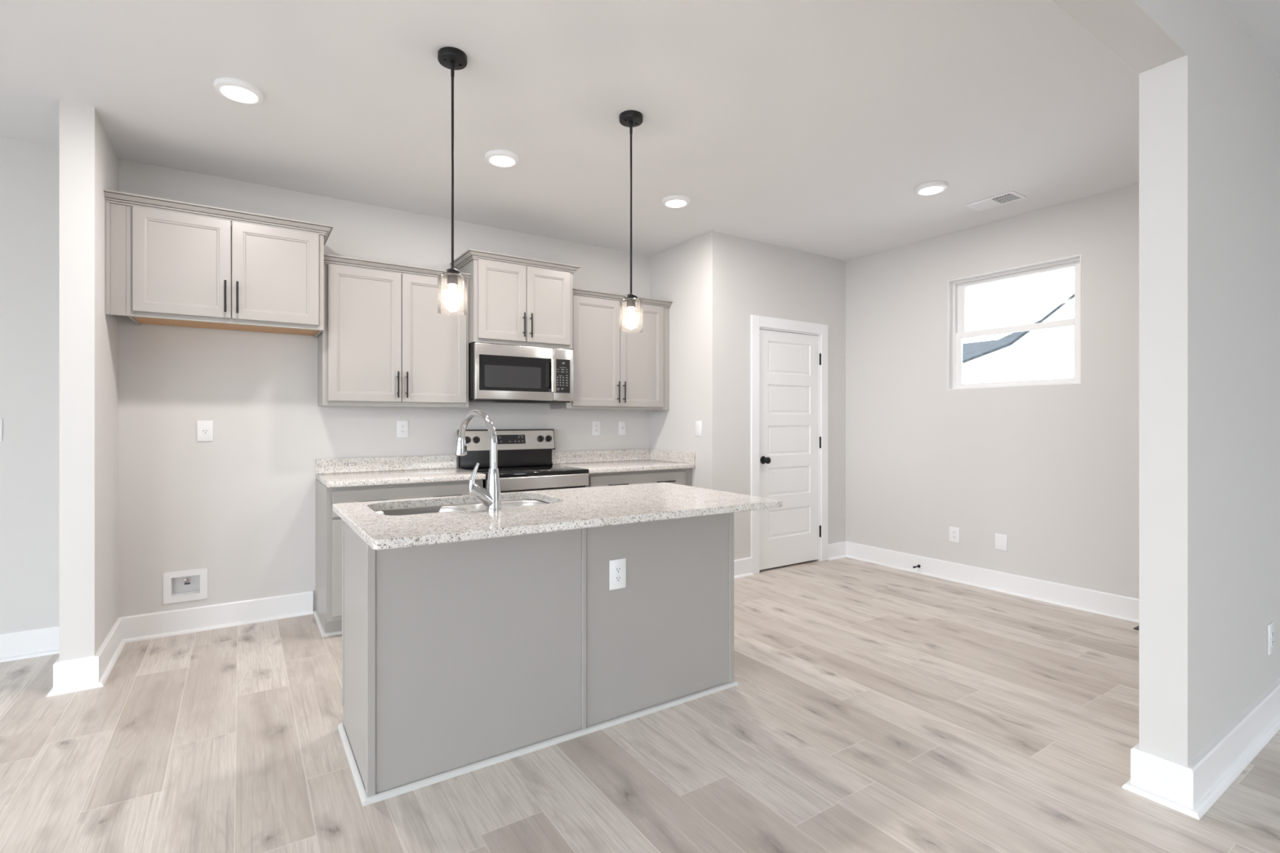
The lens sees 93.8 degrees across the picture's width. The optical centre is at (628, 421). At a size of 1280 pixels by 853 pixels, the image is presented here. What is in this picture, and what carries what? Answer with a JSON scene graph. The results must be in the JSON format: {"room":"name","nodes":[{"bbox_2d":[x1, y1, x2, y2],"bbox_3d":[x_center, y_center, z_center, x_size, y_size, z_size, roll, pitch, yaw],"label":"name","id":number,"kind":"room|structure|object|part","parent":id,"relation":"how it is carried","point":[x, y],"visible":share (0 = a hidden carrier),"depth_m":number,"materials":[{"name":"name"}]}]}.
{"room":"kitchen","nodes":[
{"label":"kitchen","id":0,"kind":"room"},
{"bbox_2d":[59,99,118,661],"bbox_3d":[-2.777,-0.120,3.098,0.124,2.757,0.668,0,0,-33],"label":"wall","id":1,"kind":"structure","parent":0,"point":[88,158],"depth_m":2.83,"materials":[{"name":"white paint"}]},
{"bbox_2d":[0,137,649,633],"bbox_3d":[-1.450,-0.120,4.428,10.850,2.757,0.120,0,0,-33],"label":"wall","id":2,"kind":"structure","parent":0,"point":[239,506],"depth_m":3.65,"materials":[{"name":"white paint"}]},
{"bbox_2d":[0,418,2,441],"bbox_3d":[-3.331,0.044,3.132,0.078,0.122,0.008,0,0,-33],"label":"light switch","id":3,"kind":"object","parent":2,"relation":"attached to","point":[1,420],"visible":1,"depth_m":3.15,"materials":[{"name":"white plastic"}]},
{"bbox_2d":[0,591,313,697],"bbox_3d":[-3.771,1.188,2.433,4.484,0.142,0.704,0,0,-33],"label":"baseboard","id":4,"kind":"structure","parent":2,"relation":"attached to","point":[69,676],"depth_m":3.43,"materials":[{"name":"white paint"}]},
{"bbox_2d":[163,568,207,604],"bbox_3d":[-2.663,0.982,3.604,0.214,0.183,0.068,0,0,-33],"label":"water supply box","id":5,"kind":"object","parent":2,"relation":"attached to","point":[189,584],"visible":1,"depth_m":3.60,"materials":[{"name":"white plastic"}]},
{"bbox_2d":[196,420,213,441],"bbox_3d":[-2.566,0.057,3.628,0.080,0.126,0.008,0,0,-33],"label":"outlet","id":6,"kind":"object","parent":2,"relation":"attached to","point":[204,428],"visible":1,"depth_m":3.62,"materials":[{"name":"white plastic"}]},
{"bbox_2d":[201,428,208,435],"bbox_3d":[-2.563,0.062,3.627,0.035,0.035,0.002,0,0,-33],"label":"receptacle","id":7,"kind":"object","parent":6,"relation":"attached to","point":[204,431],"depth_m":3.63,"materials":[{"name":"grey plastic"}]},
{"bbox_2d":[103,189,333,337],"bbox_3d":[-2.340,-0.865,3.508,1.054,0.627,0.456,0,0,-33],"label":"upper cabinet","id":8,"kind":"object","parent":2,"relation":"attached to","point":[168,262],"visible":1,"depth_m":3.32,"materials":[{"name":"grey paint"}]},
{"bbox_3d":[-2.412,-0.852,3.244,0.430,0.550,0.019,0,0,-33],"label":"cabinet door","id":9,"kind":"part","parent":8,"relation":"part of","materials":[{"name":"grey paint"}]},
{"bbox_3d":[-2.342,-1.153,3.511,1.054,0.051,0.449,0,0,-33],"label":"crown moulding","id":10,"kind":"part","parent":8,"relation":"part of","materials":[{"name":"grey paint"}]},
{"bbox_3d":[-2.238,-0.695,3.324,0.011,0.176,0.036,0,0,-33],"label":"handle","id":11,"kind":"part","parent":8,"relation":"part of","materials":[{"name":"black metal"}]},
{"bbox_3d":[-2.342,-0.567,3.543,0.892,0.006,0.369,0,0,-33],"label":"panel","id":12,"kind":"part","parent":8,"relation":"part of","materials":[{"name":"brown wood"}]},
{"bbox_3d":[-2.191,-0.695,3.354,0.011,0.176,0.036,0,0,-33],"label":"handle","id":13,"kind":"part","parent":8,"relation":"part of","materials":[{"name":"black metal"}]},
{"bbox_3d":[-2.045,-0.852,3.482,0.437,0.550,0.019,0,0,-33],"label":"cabinet door","id":14,"kind":"part","parent":8,"relation":"part of","materials":[{"name":"grey paint"}]},
{"bbox_2d":[315,454,457,473],"bbox_3d":[-1.671,0.296,4.199,0.932,0.096,0.020,0,0,-33],"label":"backsplash","id":15,"kind":"structure","parent":2,"relation":"attached to","point":[424,462],"depth_m":4.17,"materials":[{"name":"stone"}]},
{"bbox_2d":[317,253,471,408],"bbox_3d":[-1.578,-0.564,4.064,0.924,0.930,0.347,0,0,-33],"label":"upper cabinet","id":16,"kind":"object","parent":2,"relation":"attached to","point":[384,341],"visible":0.89,"depth_m":3.92,"materials":[{"name":"grey paint"}]},
{"bbox_3d":[-1.687,-0.554,3.841,0.438,0.852,0.019,0,0,-33],"label":"cabinet door","id":17,"kind":"part","parent":16,"relation":"part of","materials":[{"name":"grey paint"}]},
{"bbox_3d":[-1.500,-1.004,3.945,0.924,0.051,0.048,0,0,-33],"label":"crown moulding","id":18,"kind":"part","parent":16,"relation":"part of","materials":[{"name":"grey paint"}]},
{"bbox_3d":[-1.510,-0.242,3.923,0.011,0.172,0.036,0,0,-33],"label":"handle","id":19,"kind":"part","parent":16,"relation":"part of","materials":[{"name":"black metal"}]},
{"bbox_3d":[-1.463,-0.242,3.954,0.011,0.172,0.036,0,0,-33],"label":"handle","id":20,"kind":"part","parent":16,"relation":"part of","materials":[{"name":"black metal"}]},
{"bbox_3d":[-1.318,-0.554,4.080,0.432,0.852,0.019,0,0,-33],"label":"cabinet door","id":21,"kind":"part","parent":16,"relation":"part of","materials":[{"name":"grey paint"}]},
{"bbox_2d":[396,420,408,437],"bbox_3d":[-1.603,0.052,4.252,0.078,0.121,0.008,0,0,-33],"label":"wall outlet","id":22,"kind":"object","parent":2,"relation":"attached to","point":[402,425],"visible":1,"depth_m":4.25,"materials":[{"name":"white plastic"}]},
{"bbox_2d":[449,248,581,349],"bbox_3d":[-0.840,-0.861,4.480,0.862,0.622,0.456,0,0,-33],"label":"upper cabinet","id":23,"kind":"object","parent":2,"relation":"attached to","point":[513,300],"visible":0.93,"depth_m":4.29,"materials":[{"name":"grey paint"}]},
{"bbox_3d":[-0.890,-0.849,4.230,0.356,0.548,0.019,0,0,-33],"label":"cabinet door","id":24,"kind":"part","parent":23,"relation":"part of","materials":[{"name":"grey paint"}]},
{"bbox_3d":[-0.841,-1.146,4.483,0.862,0.051,0.449,0,0,-33],"label":"crown moulding","id":25,"kind":"part","parent":23,"relation":"part of","materials":[{"name":"grey paint"}]},
{"bbox_2d":[468,342,573,404],"bbox_3d":[-0.836,-0.343,4.475,0.760,0.404,0.462,0,0,-33],"label":"microwave","id":26,"kind":"object","parent":23,"relation":"attached to","point":[498,373],"visible":1,"depth_m":4.29,"materials":[{"name":"silver metal"}]},
{"bbox_3d":[-0.555,-0.340,4.405,0.040,0.243,0.039,0,0,-33],"label":"handle","id":27,"kind":"part","parent":26,"relation":"part of","materials":[{"name":"silver metal"}]},
{"bbox_3d":[-0.750,-0.842,4.343,0.766,0.585,0.019,0,0,-33],"label":"frame","id":28,"kind":"part","parent":23,"relation":"part of","materials":[{"name":"grey paint"}]},
{"bbox_3d":[-0.748,-0.692,4.289,0.011,0.173,0.036,0,0,-33],"label":"handle","id":29,"kind":"part","parent":23,"relation":"part of","materials":[{"name":"black metal"}]},
{"bbox_3d":[-0.701,-0.692,4.320,0.011,0.173,0.036,0,0,-33],"label":"handle","id":30,"kind":"part","parent":23,"relation":"part of","materials":[{"name":"black metal"}]},
{"bbox_3d":[-0.589,-0.849,4.425,0.354,0.548,0.019,0,0,-33],"label":"cabinet door","id":31,"kind":"part","parent":23,"relation":"part of","materials":[{"name":"grey paint"}]},
{"bbox_2d":[592,421,599,435],"bbox_3d":[-0.275,0.057,5.112,0.078,0.121,0.008,0,0,-33],"label":"wall outlet","id":32,"kind":"object","parent":2,"relation":"attached to","point":[596,424],"visible":1,"depth_m":5.11,"materials":[{"name":"white plastic"}]},
{"bbox_2d":[551,448,648,463],"bbox_3d":[-0.226,0.296,5.136,0.974,0.096,0.020,0,0,-33],"label":"backsplash","id":33,"kind":"structure","parent":2,"relation":"attached to","point":[558,457],"depth_m":5.11,"materials":[{"name":"stone"}]},
{"bbox_2d":[550,288,672,409],"bbox_3d":[-0.128,-0.564,5.003,0.996,0.930,0.347,0,0,-33],"label":"upper cabinet","id":34,"kind":"object","parent":2,"relation":"attached to","point":[628,369],"visible":0.85,"depth_m":4.86,"materials":[{"name":"grey paint"}]},
{"bbox_3d":[-0.254,-0.550,4.769,0.433,0.859,0.019,0,0,-33],"label":"cabinet door","id":35,"kind":"part","parent":34,"relation":"part of","materials":[{"name":"grey paint"}]},
{"bbox_3d":[-0.086,-0.546,4.901,0.952,0.893,0.019,0,0,-33],"label":"frame","id":36,"kind":"part","parent":34,"relation":"part of","materials":[{"name":"grey paint"}]},
{"bbox_3d":[-0.080,-0.239,4.850,0.011,0.174,0.036,0,0,-33],"label":"handle","id":37,"kind":"part","parent":34,"relation":"part of","materials":[{"name":"black metal"}]},
{"bbox_3d":[-0.051,-1.004,4.884,0.996,0.051,0.048,0,0,-33],"label":"crown moulding","id":38,"kind":"part","parent":34,"relation":"part of","materials":[{"name":"grey paint"}]},
{"bbox_3d":[-0.033,-0.239,4.880,0.011,0.174,0.036,0,0,-33],"label":"handle","id":39,"kind":"part","parent":34,"relation":"part of","materials":[{"name":"black metal"}]},
{"bbox_3d":[0.112,-0.550,5.007,0.433,0.859,0.019,0,0,-33],"label":"cabinet door","id":40,"kind":"part","parent":34,"relation":"part of","materials":[{"name":"grey paint"}]},
{"bbox_2d":[618,421,626,435],"bbox_3d":[-0.053,0.058,5.253,0.076,0.121,0.013,0,0,-33],"label":"cable jack","id":41,"kind":"object","parent":2,"relation":"attached to","point":[622,424],"visible":1,"depth_m":5.25,"materials":[{"name":"white plastic"}]},
{"bbox_2d":[0,0,1279,261],"bbox_3d":[0.929,-1.559,0.756,10.850,0.120,8.870,0,0,-33],"label":"ceiling","id":42,"kind":"structure","parent":0,"point":[814,126],"depth_m":2.85,"materials":[{"name":"white paint"}]},
{"bbox_2d":[213,77,264,104],"bbox_3d":[-1.756,-1.486,2.702,0.193,0.026,0.193,0,0,-33],"label":"recessed light","id":43,"kind":"object","parent":42,"relation":"in","point":[238,91],"visible":1,"depth_m":2.67,"materials":[{"name":"white paint"}]},
{"bbox_2d":[437,46,466,315],"bbox_3d":[-0.721,-0.971,2.451,0.117,1.056,0.117,0,0,-33],"label":"pendant lamp","id":44,"kind":"object","parent":42,"relation":"hanging from","point":[453,59],"visible":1,"depth_m":2.44,"materials":[{"name":"black metal"}]},
{"bbox_3d":[-0.721,-0.520,2.451,0.116,0.156,0.116,0,0,-33],"label":"lamp shade","id":45,"kind":"part","parent":44,"relation":"part of","materials":[{"name":"clear glass"}]},
{"bbox_3d":[-0.721,-0.514,2.451,0.057,0.092,0.057,0,0,-33],"label":"bulb","id":46,"kind":"part","parent":44,"relation":"part of","materials":[{"name":"white glass"}]},
{"bbox_3d":[-0.721,-1.033,2.451,0.011,0.832,0.010,0,0,-33],"label":"rod","id":47,"kind":"part","parent":44,"relation":"part of","materials":[{"name":"black metal"}]},
{"bbox_2d":[484,149,519,167],"bbox_3d":[-0.716,-1.486,3.396,0.193,0.026,0.193,0,0,-33],"label":"recessed light","id":48,"kind":"object","parent":42,"relation":"in","point":[498,157],"visible":1,"depth_m":3.36,"materials":[{"name":"white paint"}]},
{"bbox_2d":[618,110,643,332],"bbox_3d":[0.012,-0.971,2.938,0.117,1.056,0.117,0,0,-33],"label":"pendant lamp","id":49,"kind":"object","parent":42,"relation":"hanging from","point":[628,118],"visible":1,"depth_m":2.92,"materials":[{"name":"black metal"}]},
{"bbox_3d":[0.012,-1.033,2.938,0.011,0.832,0.010,0,0,-33],"label":"rod","id":50,"kind":"part","parent":49,"relation":"part of","materials":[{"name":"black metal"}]},
{"bbox_3d":[0.012,-0.514,2.938,0.057,0.092,0.057,0,0,-33],"label":"bulb","id":51,"kind":"part","parent":49,"relation":"part of","materials":[{"name":"white glass"}]},
{"bbox_3d":[0.012,-0.520,2.938,0.116,0.156,0.116,0,0,-33],"label":"lamp shade","id":52,"kind":"part","parent":49,"relation":"part of","materials":[{"name":"clear glass"}]},
{"bbox_2d":[662,195,690,208],"bbox_3d":[0.322,-1.486,4.058,0.193,0.026,0.193,0,0,-33],"label":"recessed light","id":53,"kind":"object","parent":42,"relation":"in","point":[673,201],"visible":1,"depth_m":4.02,"materials":[{"name":"white paint"}]},
{"bbox_2d":[914,181,947,195],"bbox_3d":[1.933,-1.486,3.827,0.193,0.026,0.193,0,0,-33],"label":"recessed light","id":54,"kind":"object","parent":42,"relation":"in","point":[932,188],"visible":1,"depth_m":3.79,"materials":[{"name":"white paint"}]},
{"bbox_2d":[964,191,1026,211],"bbox_3d":[2.490,-1.494,4.066,0.200,0.008,0.308,0,0,-33],"label":"ceiling vent","id":55,"kind":"object","parent":42,"relation":"in","point":[1011,196],"visible":1,"depth_m":4.05,"materials":[{"name":"white metal"}]},
{"bbox_2d":[0,557,1279,852],"bbox_3d":[0.929,1.318,0.756,10.850,0.120,8.870,0,0,-33],"label":"floor","id":56,"kind":"structure","parent":0,"point":[873,708],"depth_m":2.27,"materials":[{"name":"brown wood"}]},
{"bbox_2d":[313,479,483,636],"bbox_3d":[-1.507,0.819,3.928,0.945,0.878,0.653,0,0,-33],"label":"base cabinet","id":57,"kind":"object","parent":56,"relation":"on","point":[327,614],"visible":0.31,"depth_m":3.55,"materials":[{"name":"grey paint"}]},
{"bbox_3d":[-1.542,1.250,3.973,0.935,0.016,0.539,0,0,-33],"label":"shoe moulding","id":58,"kind":"part","parent":57,"relation":"part of","materials":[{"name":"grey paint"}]},
{"bbox_3d":[-1.530,0.850,3.578,0.433,0.560,0.019,0,0,-33],"label":"cabinet door","id":59,"kind":"part","parent":57,"relation":"part of","materials":[{"name":"grey paint"}]},
{"bbox_2d":[315,454,485,488],"bbox_3d":[-1.501,0.313,3.936,0.932,0.130,0.646,0,0,-33],"label":"countertop","id":60,"kind":"structure","parent":57,"relation":"on","point":[371,471],"depth_m":4.00,"materials":[{"name":"stone"}]},
{"bbox_3d":[-1.347,0.479,3.697,0.869,0.153,0.019,0,0,-33],"label":"drawer","id":61,"kind":"part","parent":57,"relation":"part of","materials":[{"name":"grey paint"}]},
{"bbox_3d":[-1.149,0.474,3.793,0.180,0.011,0.036,0,0,-33],"label":"handle","id":62,"kind":"part","parent":57,"relation":"part of","materials":[{"name":"silver metal"}]},
{"bbox_2d":[457,429,588,493],"bbox_3d":[-0.761,0.659,4.360,0.760,1.198,0.699,0,0,-33],"label":"electric range","id":63,"kind":"object","parent":56,"relation":"on","point":[531,449],"visible":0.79,"depth_m":4.47,"materials":[{"name":"silver metal"}]},
{"bbox_3d":[-1.181,0.136,4.400,0.052,0.052,0.041,0,0,-33],"label":"knob","id":64,"kind":"part","parent":63,"relation":"part of","materials":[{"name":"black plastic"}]},
{"bbox_3d":[-1.123,0.136,4.437,0.052,0.052,0.041,0,0,-33],"label":"knob","id":65,"kind":"part","parent":63,"relation":"part of","materials":[{"name":"black plastic"}]},
{"bbox_3d":[-0.928,0.142,4.617,0.760,0.164,0.086,0,0,-33],"label":"control panel","id":66,"kind":"part","parent":63,"relation":"part of","materials":[{"name":"silver metal"}]},
{"bbox_3d":[-0.927,0.336,4.615,0.748,0.016,0.015,0,0,-33],"label":"vent trim","id":67,"kind":"part","parent":63,"relation":"part of","materials":[{"name":"black ceramic"}]},
{"bbox_2d":[461,464,588,478],"bbox_3d":[-0.763,0.359,4.363,0.760,0.030,0.586,0,0,-33],"label":"cooktop","id":68,"kind":"object","parent":63,"relation":"in","point":[509,471],"depth_m":4.26,"materials":[{"name":"black glass"}]},
{"bbox_3d":[-0.619,0.418,4.140,0.754,0.086,0.067,0,0,-33],"label":"trim","id":69,"kind":"part","parent":63,"relation":"part of","materials":[{"name":"silver metal"}]},
{"bbox_3d":[-0.688,0.136,4.719,0.052,0.052,0.041,0,0,-33],"label":"knob","id":70,"kind":"part","parent":63,"relation":"part of","materials":[{"name":"black plastic"}]},
{"bbox_3d":[-0.613,0.767,4.131,0.754,0.583,0.046,0,0,-33],"label":"oven door","id":71,"kind":"part","parent":63,"relation":"part of","materials":[{"name":"silver metal"}]},
{"bbox_3d":[-0.630,0.136,4.757,0.052,0.052,0.041,0,0,-33],"label":"knob","id":72,"kind":"part","parent":63,"relation":"part of","materials":[{"name":"black plastic"}]},
{"bbox_2d":[337,498,738,806],"bbox_3d":[-0.338,0.816,2.666,1.662,0.884,0.614,0,0,-33],"label":"kitchen island","id":73,"kind":"object","parent":56,"relation":"on","point":[459,658],"visible":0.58,"depth_m":2.30,"materials":[{"name":"grey paint"}]},
{"bbox_3d":[-1.014,0.816,2.228,0.014,0.884,0.574,0,0,-33],"label":"panel","id":74,"kind":"part","parent":73,"relation":"part of","materials":[{"name":"grey paint"}]},
{"bbox_3d":[-0.860,0.816,1.996,0.028,0.884,0.028,0,0,-33],"label":"corner post","id":75,"kind":"part","parent":73,"relation":"part of","materials":[{"name":"grey paint"}]},
{"bbox_3d":[-0.489,0.766,2.900,1.596,0.784,0.019,0,0,-33],"label":"frame","id":76,"kind":"part","parent":73,"relation":"part of","materials":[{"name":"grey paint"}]},
{"bbox_3d":[-0.334,1.250,2.660,1.662,0.017,0.600,0,0,-33],"label":"shoe moulding","id":77,"kind":"part","parent":73,"relation":"part of","materials":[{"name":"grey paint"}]},
{"bbox_2d":[332,482,782,550],"bbox_3d":[-0.268,0.359,2.567,1.700,0.029,0.959,0,0,-33],"label":"island countertop","id":78,"kind":"structure","parent":73,"relation":"on","point":[569,508],"depth_m":2.27,"materials":[{"name":"stone"}]},
{"bbox_2d":[374,498,550,515],"bbox_3d":[-0.680,0.481,2.539,0.781,0.214,0.436,0,0,-33],"label":"sink","id":79,"kind":"object","parent":78,"relation":"in","point":[522,502],"visible":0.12,"depth_m":2.74,"materials":[{"name":"silver metal"}]},
{"bbox_3d":[-0.833,0.483,2.439,0.388,0.210,0.408,0,0,-33],"label":"bowl","id":80,"kind":"part","parent":79,"relation":"part of","materials":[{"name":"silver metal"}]},
{"bbox_3d":[-0.502,0.473,2.648,0.335,0.190,0.362,0,0,-33],"label":"bowl","id":81,"kind":"part","parent":79,"relation":"part of","materials":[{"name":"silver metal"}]},
{"bbox_2d":[453,409,502,510],"bbox_3d":[-0.673,0.147,2.505,0.131,0.395,0.484,0,0,-33],"label":"kitchen faucet","id":82,"kind":"object","parent":78,"relation":"on","point":[491,498],"visible":1,"depth_m":2.33,"materials":[{"name":"silver metal"}]},
{"bbox_3d":[-0.598,0.217,2.309,0.025,0.117,0.048,0,0,41],"label":"lever","id":83,"kind":"part","parent":82,"relation":"part of","materials":[{"name":"silver metal"}]},
{"bbox_3d":[-0.641,0.069,2.520,0.029,0.240,0.440,0,0,-33],"label":"spout","id":84,"kind":"part","parent":82,"relation":"part of","materials":[{"name":"silver metal"}]},
{"bbox_2d":[609,558,626,590],"bbox_3d":[-0.045,0.639,2.510,0.080,0.124,0.008,0,0,-33],"label":"wall outlet","id":85,"kind":"object","parent":73,"relation":"attached to","point":[617,566],"visible":1,"depth_m":2.51,"materials":[{"name":"white plastic"}]},
{"bbox_2d":[614,574,622,582],"bbox_3d":[-0.043,0.658,2.508,0.033,0.027,0.003,0,0,-33],"label":"receptacle","id":86,"kind":"object","parent":85,"relation":"attached to","point":[618,578],"depth_m":2.51,"materials":[{"name":"grey plastic"}]},
{"bbox_2d":[614,566,622,573],"bbox_3d":[-0.043,0.621,2.508,0.033,0.027,0.003,0,0,-33],"label":"receptacle","id":87,"kind":"object","parent":85,"relation":"attached to","point":[617,569],"depth_m":2.51,"materials":[{"name":"grey plastic"}]},
{"bbox_3d":[0.487,0.816,2.869,0.028,0.884,0.028,0,0,-33],"label":"corner post","id":88,"kind":"part","parent":73,"relation":"part of","materials":[{"name":"grey paint"}]},
{"bbox_2d":[586,468,691,487],"bbox_3d":[-0.045,0.819,4.875,0.994,0.878,0.653,0,0,-33],"label":"base cabinet","id":89,"kind":"object","parent":56,"relation":"on","point":[678,476],"visible":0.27,"depth_m":4.63,"materials":[{"name":"grey paint"}]},
{"bbox_3d":[-0.080,0.474,4.485,0.178,0.011,0.036,0,0,-33],"label":"handle","id":90,"kind":"part","parent":89,"relation":"part of","materials":[{"name":"black metal"}]},
{"bbox_2d":[551,448,695,473],"bbox_3d":[-0.047,0.313,4.878,0.994,0.130,0.646,0,0,-33],"label":"countertop","id":91,"kind":"structure","parent":89,"relation":"on","point":[638,460],"depth_m":5.00,"materials":[{"name":"stone"}]},
{"bbox_3d":[0.291,0.474,4.725,0.178,0.011,0.036,0,0,-33],"label":"handle","id":92,"kind":"part","parent":89,"relation":"part of","materials":[{"name":"black metal"}]},
{"bbox_2d":[649,231,723,491],"bbox_3d":[0.472,-0.120,5.094,0.110,2.757,0.853,0,0,-33],"label":"wall","id":93,"kind":"structure","parent":0,"point":[689,274],"depth_m":4.89,"materials":[{"name":"white paint"}]},
{"bbox_2d":[695,421,702,435],"bbox_3d":[0.565,0.056,4.842,0.008,0.122,0.078,0,0,-33],"label":"light switch","id":94,"kind":"object","parent":93,"relation":"attached to","point":[698,424],"visible":1,"depth_m":4.83,"materials":[{"name":"white plastic"}]},
{"bbox_2d":[723,233,845,559],"bbox_3d":[1.359,-0.120,5.226,1.522,2.757,0.110,0,0,-33],"label":"wall","id":95,"kind":"structure","parent":0,"point":[760,278],"depth_m":5.04,"materials":[{"name":"white paint"}]},
{"bbox_2d":[750,315,827,574],"bbox_3d":[1.391,0.190,5.207,0.954,2.136,0.176,0,0,-33],"label":"door","id":96,"kind":"structure","parent":95,"relation":"in","point":[788,368],"depth_m":5.18,"materials":[{"name":"white paint"}]},
{"bbox_3d":[1.146,0.323,4.986,0.068,0.068,0.072,0,0,-33],"label":"knob","id":97,"kind":"part","parent":96,"relation":"part of","materials":[{"name":"black metal"}]},
{"bbox_2d":[845,183,1138,599],"bbox_3d":[2.594,-0.120,4.858,0.150,2.757,3.796,0,0,-33],"label":"wall","id":98,"kind":"structure","parent":0,"point":[1052,469],"depth_m":4.47,"materials":[{"name":"white paint"}]},
{"bbox_2d":[949,526,959,542],"bbox_3d":[2.577,0.895,4.737,0.008,0.120,0.082,0,0,-33],"label":"wall outlet","id":99,"kind":"object","parent":98,"relation":"attached to","point":[954,532],"visible":1,"depth_m":4.73,"materials":[{"name":"white plastic"}]},
{"bbox_2d":[995,533,1007,551],"bbox_3d":[2.767,0.895,4.447,0.006,0.120,0.084,0,0,-33],"label":"blank plate","id":100,"kind":"object","parent":98,"relation":"attached to","point":[1001,540],"visible":1,"depth_m":4.44,"materials":[{"name":"white plastic"}]},
{"bbox_2d":[947,254,1080,389],"bbox_3d":[2.856,-0.689,4.443,0.142,0.871,0.901,0,0,-33],"label":"window","id":101,"kind":"structure","parent":98,"relation":"in","point":[957,331],"depth_m":4.51,"materials":[{"name":"white plastic"}]},
{"bbox_3d":[2.867,-0.491,4.450,0.030,0.438,0.857,0,0,-33],"label":"sash","id":102,"kind":"part","parent":101,"relation":"part of","materials":[{"name":"white plastic"}]},
{"bbox_3d":[2.892,-0.890,4.467,0.030,0.426,0.857,0,0,-33],"label":"sash","id":103,"kind":"part","parent":101,"relation":"part of","materials":[{"name":"white plastic"}]},
{"bbox_2d":[1052,0,1279,765],"bbox_3d":[0.679,-0.120,1.281,10.700,2.757,0.125,0,0,-33],"label":"wall","id":104,"kind":"structure","parent":0,"point":[1209,98],"depth_m":2.03,"materials":[{"name":"white paint"}]},
{"bbox_2d":[733,541,1279,819],"bbox_3d":[2.656,1.188,4.319,4.077,0.142,3.148,0,0,-33],"label":"baseboard","id":105,"kind":"structure","parent":104,"relation":"attached to","point":[1192,789],"depth_m":2.39,"materials":[{"name":"white paint"}]},
{"bbox_3d":[0.781,1.249,4.860,0.446,0.018,0.200,0,0,-33],"label":"shoe moulding","id":106,"kind":"part","parent":105,"relation":"part of","materials":[{"name":"white paint"}]},
{"bbox_2d":[1267,621,1274,654],"bbox_3d":[2.686,0.905,2.501,0.080,0.125,0.008,0,0,-33],"label":"wall outlet","id":107,"kind":"object","parent":104,"relation":"attached to","point":[1271,626],"visible":1,"depth_m":2.49,"materials":[{"name":"white plastic"}]},
{"label":"outside","id":108,"kind":"structure","parent":0,"visible":0},
{"bbox_3d":[5.486,1.658,8.850,100.000,0.100,100.000,0,0,-33],"label":"ground","id":109,"kind":"structure","parent":108,"visible":0},
{"bbox_2d":[962,320,1039,360],"bbox_3d":[12.325,-0.867,18.524,8.000,4.950,15.200,0,0,-33],"label":"house","id":110,"kind":"structure","parent":109,"relation":"on","point":[974,348],"depth_m":18.69,"materials":[{"name":"white"}]},
{"bbox_2d":[962,293,1074,383],"bbox_3d":[9.854,-0.749,8.701,6.230,4.715,8.200,0,0,-33],"label":"house","id":111,"kind":"structure","parent":109,"relation":"on","point":[1048,353],"depth_m":9.12,"materials":[{"name":"white"}]}
]}

